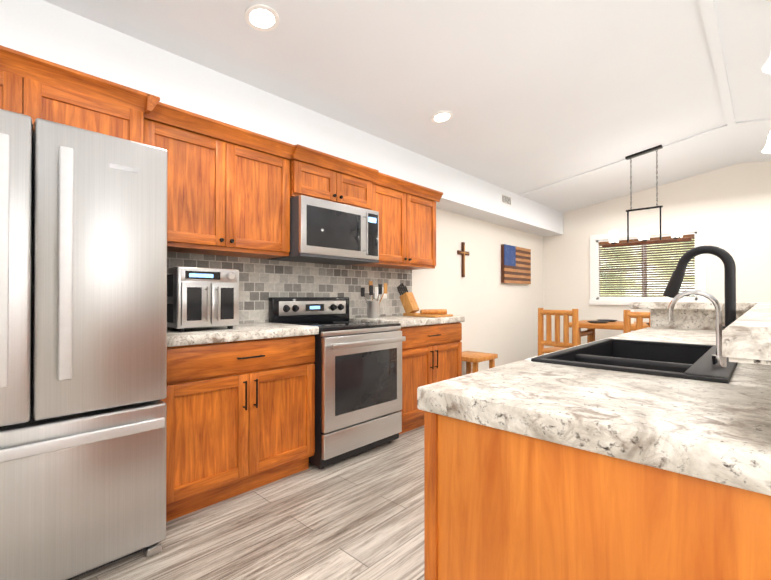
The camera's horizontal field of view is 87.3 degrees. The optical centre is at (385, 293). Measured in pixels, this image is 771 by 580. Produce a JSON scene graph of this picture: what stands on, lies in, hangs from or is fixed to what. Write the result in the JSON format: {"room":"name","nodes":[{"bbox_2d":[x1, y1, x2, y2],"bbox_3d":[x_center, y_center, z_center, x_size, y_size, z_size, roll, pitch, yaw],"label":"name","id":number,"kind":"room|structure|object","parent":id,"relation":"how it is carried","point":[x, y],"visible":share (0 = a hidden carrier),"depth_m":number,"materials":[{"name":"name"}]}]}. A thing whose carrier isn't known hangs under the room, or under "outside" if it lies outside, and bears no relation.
{"room":"kitchen","nodes":[
{"label":"kitchen","id":0,"kind":"room"},
{"bbox_2d":[71,425,423,579],"bbox_3d":[1.282,1.183,1.701,5.160,0.100,9.400,0,-1,43],"label":"floor","id":1,"kind":"structure","parent":0,"point":[359,516],"depth_m":1.94,"materials":[{"name":"grey wood"}]},
{"bbox_2d":[0,109,166,579],"bbox_3d":[-1.534,0.241,1.705,0.790,1.785,0.910,0,-1,43],"label":"refrigerator","id":2,"kind":"object","parent":1,"relation":"on","point":[83,317],"visible":1,"depth_m":1.57,"materials":[{"name":"metal"}]},
{"bbox_2d":[160,322,318,521],"bbox_3d":[-0.969,0.673,2.448,0.640,0.930,0.928,0,-1,43],"label":"base cabinet","id":3,"kind":"object","parent":1,"relation":"on","point":[239,400],"visible":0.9,"depth_m":2.21,"materials":[{"name":"brown wood"}]},
{"bbox_2d":[167,266,238,331],"bbox_3d":[-1.094,0.032,2.364,0.406,0.350,0.353,0,-1,43],"label":"toaster oven","id":4,"kind":"object","parent":3,"relation":"on","point":[198,297],"visible":0.92,"depth_m":2.21,"materials":[{"name":"metal"}]},
{"bbox_2d":[269,297,405,468],"bbox_3d":[-0.351,0.584,3.027,0.730,1.115,0.752,0,-1,43],"label":"range","id":5,"kind":"object","parent":1,"relation":"on","point":[358,385],"visible":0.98,"depth_m":2.80,"materials":[{"name":"silver metal"}]},
{"bbox_2d":[349,315,464,433],"bbox_3d":[0.199,0.681,3.684,0.640,0.930,0.942,0,-1,43],"label":"base cabinet","id":6,"kind":"object","parent":1,"relation":"on","point":[431,350],"visible":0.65,"depth_m":3.43,"materials":[{"name":"brown wood"}]},
{"bbox_2d":[361,281,386,317],"bbox_3d":[-0.103,0.050,3.606,0.110,0.329,0.250,0,-1,43],"label":"utensil crock","id":7,"kind":"object","parent":6,"relation":"on","point":[372,309],"visible":1,"depth_m":3.56,"materials":[{"name":"metal"}]},
{"bbox_2d":[397,283,419,315],"bbox_3d":[0.217,0.055,3.980,0.249,0.324,0.100,0,-1,43],"label":"knife block","id":8,"kind":"object","parent":6,"relation":"on","point":[409,303],"visible":0.88,"depth_m":3.93,"materials":[{"name":"brown wood"}]},
{"bbox_2d":[413,309,452,317],"bbox_3d":[0.451,0.182,3.813,0.260,0.068,0.280,0,-1,43],"label":"cutting board","id":9,"kind":"object","parent":6,"relation":"on","point":[434,313],"visible":1,"depth_m":3.79,"materials":[{"name":"brown wood"}]},
{"bbox_2d":[462,351,497,374],"bbox_3d":[1.000,0.927,4.673,0.410,0.450,0.470,0,-1,43],"label":"bench","id":10,"kind":"object","parent":1,"relation":"on","point":[472,359],"visible":0.25,"depth_m":4.58,"materials":[{"name":"brown wood"}]},
{"bbox_2d":[538,308,578,355],"bbox_3d":[2.184,0.663,4.843,0.498,0.980,0.512,0,0,-35],"label":"chair","id":11,"kind":"object","parent":1,"relation":"on","point":[557,344],"visible":0.58,"depth_m":4.70,"materials":[{"name":"brown wood"}]},
{"bbox_2d":[424,413,770,579],"bbox_3d":[0.474,0.695,0.892,0.588,0.866,0.506,0,-1,43],"label":"base cabinet","id":12,"kind":"object","parent":1,"relation":"on","point":[498,506],"depth_m":0.70,"materials":[{"name":"brown wood"}]},
{"bbox_2d":[417,359,770,500],"bbox_3d":[0.469,0.236,0.899,0.600,0.052,0.530,0,-1,43],"label":"countertop","id":13,"kind":"structure","parent":12,"relation":"on","point":[718,433],"depth_m":0.73,"materials":[{"name":"white stone"}]},
{"bbox_2d":[566,301,770,368],"bbox_3d":[1.309,0.073,1.545,1.096,0.038,2.720,0,-1,43],"label":"countertop","id":14,"kind":"structure","parent":12,"relation":"on","point":[691,336],"depth_m":1.75,"materials":[{"name":"white stone"}]},
{"bbox_2d":[668,290,726,366],"bbox_3d":[0.883,0.095,1.149,0.132,0.211,0.032,0,-1,43],"label":"chrome faucet","id":15,"kind":"object","parent":14,"relation":"on","point":[718,360],"visible":0.92,"depth_m":1.11,"materials":[{"name":"silver metal"}]},
{"bbox_2d":[663,246,735,329],"bbox_3d":[1.132,0.015,1.455,0.229,0.375,0.106,0,-1,43],"label":"faucet","id":16,"kind":"object","parent":14,"relation":"on","point":[672,289],"visible":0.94,"depth_m":1.39,"materials":[{"name":"black metal"}]},
{"bbox_2d":[569,320,648,344],"bbox_3d":[3.092,0.765,5.083,1.350,0.780,0.840,0,-1,43],"label":"dining table","id":17,"kind":"object","parent":1,"relation":"on","point":[589,332],"visible":0.15,"depth_m":5.07,"materials":[{"name":"brown wood"}]},
{"bbox_2d":[588,320,610,322],"bbox_3d":[2.719,0.364,5.164,0.247,0.022,0.247,0,0,34],"label":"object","id":18,"kind":"object","parent":17,"relation":"on","point":[608,320],"depth_m":5.21,"materials":[{"name":"black plastic"}]},
{"bbox_2d":[623,310,649,333],"bbox_3d":[2.816,0.659,4.246,0.512,0.980,0.498,0,0,35],"label":"chair","id":19,"kind":"object","parent":1,"relation":"on","point":[628,315],"visible":0.06,"depth_m":4.15,"materials":[{"name":"brown wood"}]},
{"bbox_2d":[741,365,770,384],"bbox_3d":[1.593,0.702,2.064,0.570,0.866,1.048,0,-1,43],"label":"countertop","id":20,"kind":"structure","parent":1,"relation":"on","point":[750,374],"depth_m":1.04,"materials":[{"name":"white stone"}]},
{"bbox_2d":[43,0,770,212],"bbox_3d":[1.282,-1.637,1.719,4.960,0.700,9.400,0,-1,43],"label":"ceiling","id":21,"kind":"structure","parent":0,"point":[529,95],"depth_m":2.74,"materials":[{"name":"paint"}]},
{"bbox_2d":[245,4,278,31],"bbox_3d":[-0.631,-1.408,2.066,0.168,0.031,0.169,0,0,37],"label":"recessed light","id":22,"kind":"object","parent":21,"relation":"in","point":[261,17],"depth_m":2.06,"materials":[{"name":"white plastic"}]},
{"bbox_2d":[0,0,562,236],"bbox_3d":[-0.401,-1.167,3.306,0.330,0.380,9.200,0,-1,43],"label":"soffit beam","id":23,"kind":"structure","parent":21,"relation":"attached to","point":[44,30],"depth_m":2.50,"materials":[{"name":"paint"}]},
{"bbox_2d":[501,194,510,205],"bbox_3d":[1.528,-1.185,5.102,0.008,0.110,0.260,0,-1,43],"label":"air vent register","id":24,"kind":"object","parent":23,"relation":"attached to","point":[505,199],"visible":1,"depth_m":5.08,"materials":[{"name":"white plastic"}]},
{"bbox_2d":[431,111,452,122],"bbox_3d":[0.448,-1.401,3.207,0.168,0.031,0.169,0,0,37],"label":"recessed light","id":25,"kind":"object","parent":21,"relation":"in","point":[442,116],"depth_m":3.20,"materials":[{"name":"white plastic"}]},
{"bbox_2d":[518,0,770,195],"bbox_3d":[0.861,-1.469,1.032,4.632,0.386,7.625,0,-1,43],"label":"ceiling beam","id":26,"kind":"structure","parent":21,"relation":"attached to","point":[708,13],"depth_m":3.07,"materials":[{"name":"paint"}]},
{"bbox_2d":[602,145,691,247],"bbox_3d":[2.784,-1.044,4.354,0.820,1.028,0.096,0,-1,43],"label":"chandelier","id":27,"kind":"object","parent":21,"relation":"hanging from","point":[676,232],"visible":1,"depth_m":4.32,"materials":[{"name":"black metal"}]},
{"bbox_2d":[761,0,770,152],"bbox_3d":[2.091,-1.190,2.135,0.156,0.842,0.156,0,-1,43],"label":"pendant light","id":28,"kind":"object","parent":21,"relation":"hanging from","point":[767,149],"visible":1,"depth_m":2.16,"materials":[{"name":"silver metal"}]},
{"bbox_2d":[762,56,770,72],"bbox_3d":[1.391,-1.204,1.380,0.156,0.820,0.156,0,-1,43],"label":"pendant light","id":29,"kind":"object","parent":21,"relation":"hanging from","point":[766,67],"visible":1,"depth_m":1.43,"materials":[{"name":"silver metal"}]},
{"bbox_2d":[412,208,542,375],"bbox_3d":[-0.557,-0.456,3.449,0.100,3.200,9.400,0,-1,43],"label":"wall","id":30,"kind":"structure","parent":0,"point":[501,320],"depth_m":5.34,"materials":[{"name":"paint"}]},
{"bbox_2d":[0,57,147,144],"bbox_3d":[-1.704,-0.818,1.868,0.404,0.305,0.942,0,-1,43],"label":"upper cabinet","id":31,"kind":"object","parent":30,"relation":"attached to","point":[32,91],"depth_m":1.85,"materials":[{"name":"brown wood"}]},
{"bbox_2d":[148,109,291,258],"bbox_3d":[-1.090,-0.614,2.571,0.329,0.705,0.920,0,-1,43],"label":"upper cabinet","id":32,"kind":"object","parent":30,"relation":"attached to","point":[232,190],"depth_m":2.45,"materials":[{"name":"brown wood"}]},
{"bbox_2d":[167,252,411,323],"bbox_3d":[-0.626,-0.017,3.291,0.012,0.500,2.620,0,-1,43],"label":"tile backsplash","id":33,"kind":"structure","parent":30,"relation":"attached to","point":[261,281],"depth_m":3.21,"materials":[{"name":"grey tile"}]},
{"bbox_2d":[375,287,379,298],"bbox_3d":[-0.077,-0.011,3.859,0.007,0.115,0.070,0,-1,43],"label":"electrical outlet plate","id":34,"kind":"object","parent":33,"relation":"attached to","point":[376,294],"depth_m":3.85,"materials":[{"name":"white plastic"}]},
{"bbox_2d":[382,287,386,298],"bbox_3d":[-0.008,-0.010,3.932,0.007,0.115,0.070,0,-1,43],"label":"electrical outlet plate","id":35,"kind":"object","parent":33,"relation":"attached to","point":[385,295],"depth_m":3.92,"materials":[{"name":"white plastic"}]},
{"bbox_2d":[292,149,375,210],"bbox_3d":[-0.499,-0.817,3.177,0.358,0.290,0.764,0,-1,43],"label":"upper cabinet","id":36,"kind":"object","parent":30,"relation":"attached to","point":[315,177],"depth_m":3.01,"materials":[{"name":"brown wood"}]},
{"bbox_2d":[268,195,378,264],"bbox_3d":[-0.448,-0.459,3.125,0.474,0.413,0.754,0,-1,43],"label":"over-the-range microwave","id":37,"kind":"object","parent":36,"relation":"attached to","point":[326,232],"visible":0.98,"depth_m":2.93,"materials":[{"name":"metal"}]},
{"bbox_2d":[354,177,439,269],"bbox_3d":[0.073,-0.606,3.802,0.329,0.705,0.922,0,-1,43],"label":"upper cabinet","id":38,"kind":"object","parent":30,"relation":"attached to","point":[407,217],"depth_m":3.68,"materials":[{"name":"brown wood"}]},
{"bbox_2d":[457,242,468,276],"bbox_3d":[0.957,-0.416,4.949,0.034,0.430,0.240,0,-1,43],"label":"art","id":39,"kind":"object","parent":30,"relation":"attached to","point":[463,252],"visible":0.98,"depth_m":4.93,"materials":[{"name":"brown wood"}]},
{"bbox_2d":[501,244,530,283],"bbox_3d":[1.939,-0.420,5.974,0.055,0.540,0.860,0,-1,43],"label":"art","id":40,"kind":"object","parent":30,"relation":"attached to","point":[515,265],"visible":1,"depth_m":5.89,"materials":[{"name":"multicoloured wood"}]},
{"bbox_2d":[541,349,612,368],"bbox_3d":[0.756,0.326,1.557,0.022,0.217,0.812,0,-1,43],"label":"sink","id":41,"kind":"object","parent":0,"relation":"attached to","point":[574,357],"depth_m":1.42,"materials":[{"name":"black stone"}]},
{"bbox_2d":[543,161,770,353],"bbox_3d":[4.475,-0.445,5.091,4.960,3.200,0.100,0,-1,43],"label":"wall","id":42,"kind":"structure","parent":0,"point":[729,207],"depth_m":5.42,"materials":[{"name":"paint"}]},
{"bbox_2d":[589,224,706,304],"bbox_3d":[3.704,-0.368,5.793,1.425,1.075,0.131,0,-1,43],"label":"window","id":43,"kind":"structure","parent":42,"relation":"in","point":[699,231],"depth_m":5.81,"materials":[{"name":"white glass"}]},
{"bbox_2d":[599,234,694,296],"bbox_3d":[3.702,-0.369,5.790,1.167,0.840,0.045,0,-1,43],"label":"window blinds","id":44,"kind":"object","parent":43,"relation":"attached to","point":[607,256],"visible":0.79,"depth_m":5.80,"materials":[{"name":"brown wood"}]},
{"bbox_2d":[613,353,740,380],"bbox_3d":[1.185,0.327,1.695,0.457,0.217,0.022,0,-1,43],"label":"sink","id":45,"kind":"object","parent":0,"relation":"attached to","point":[705,369],"depth_m":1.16,"materials":[{"name":"black stone"}]},
{"label":"outside","id":46,"kind":"structure","parent":0,"visible":0},
{"bbox_2d":[600,237,694,297],"bbox_3d":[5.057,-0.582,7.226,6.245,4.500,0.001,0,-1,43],"label":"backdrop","id":47,"kind":"structure","parent":46,"point":[647,271],"depth_m":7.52,"materials":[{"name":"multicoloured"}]}
]}

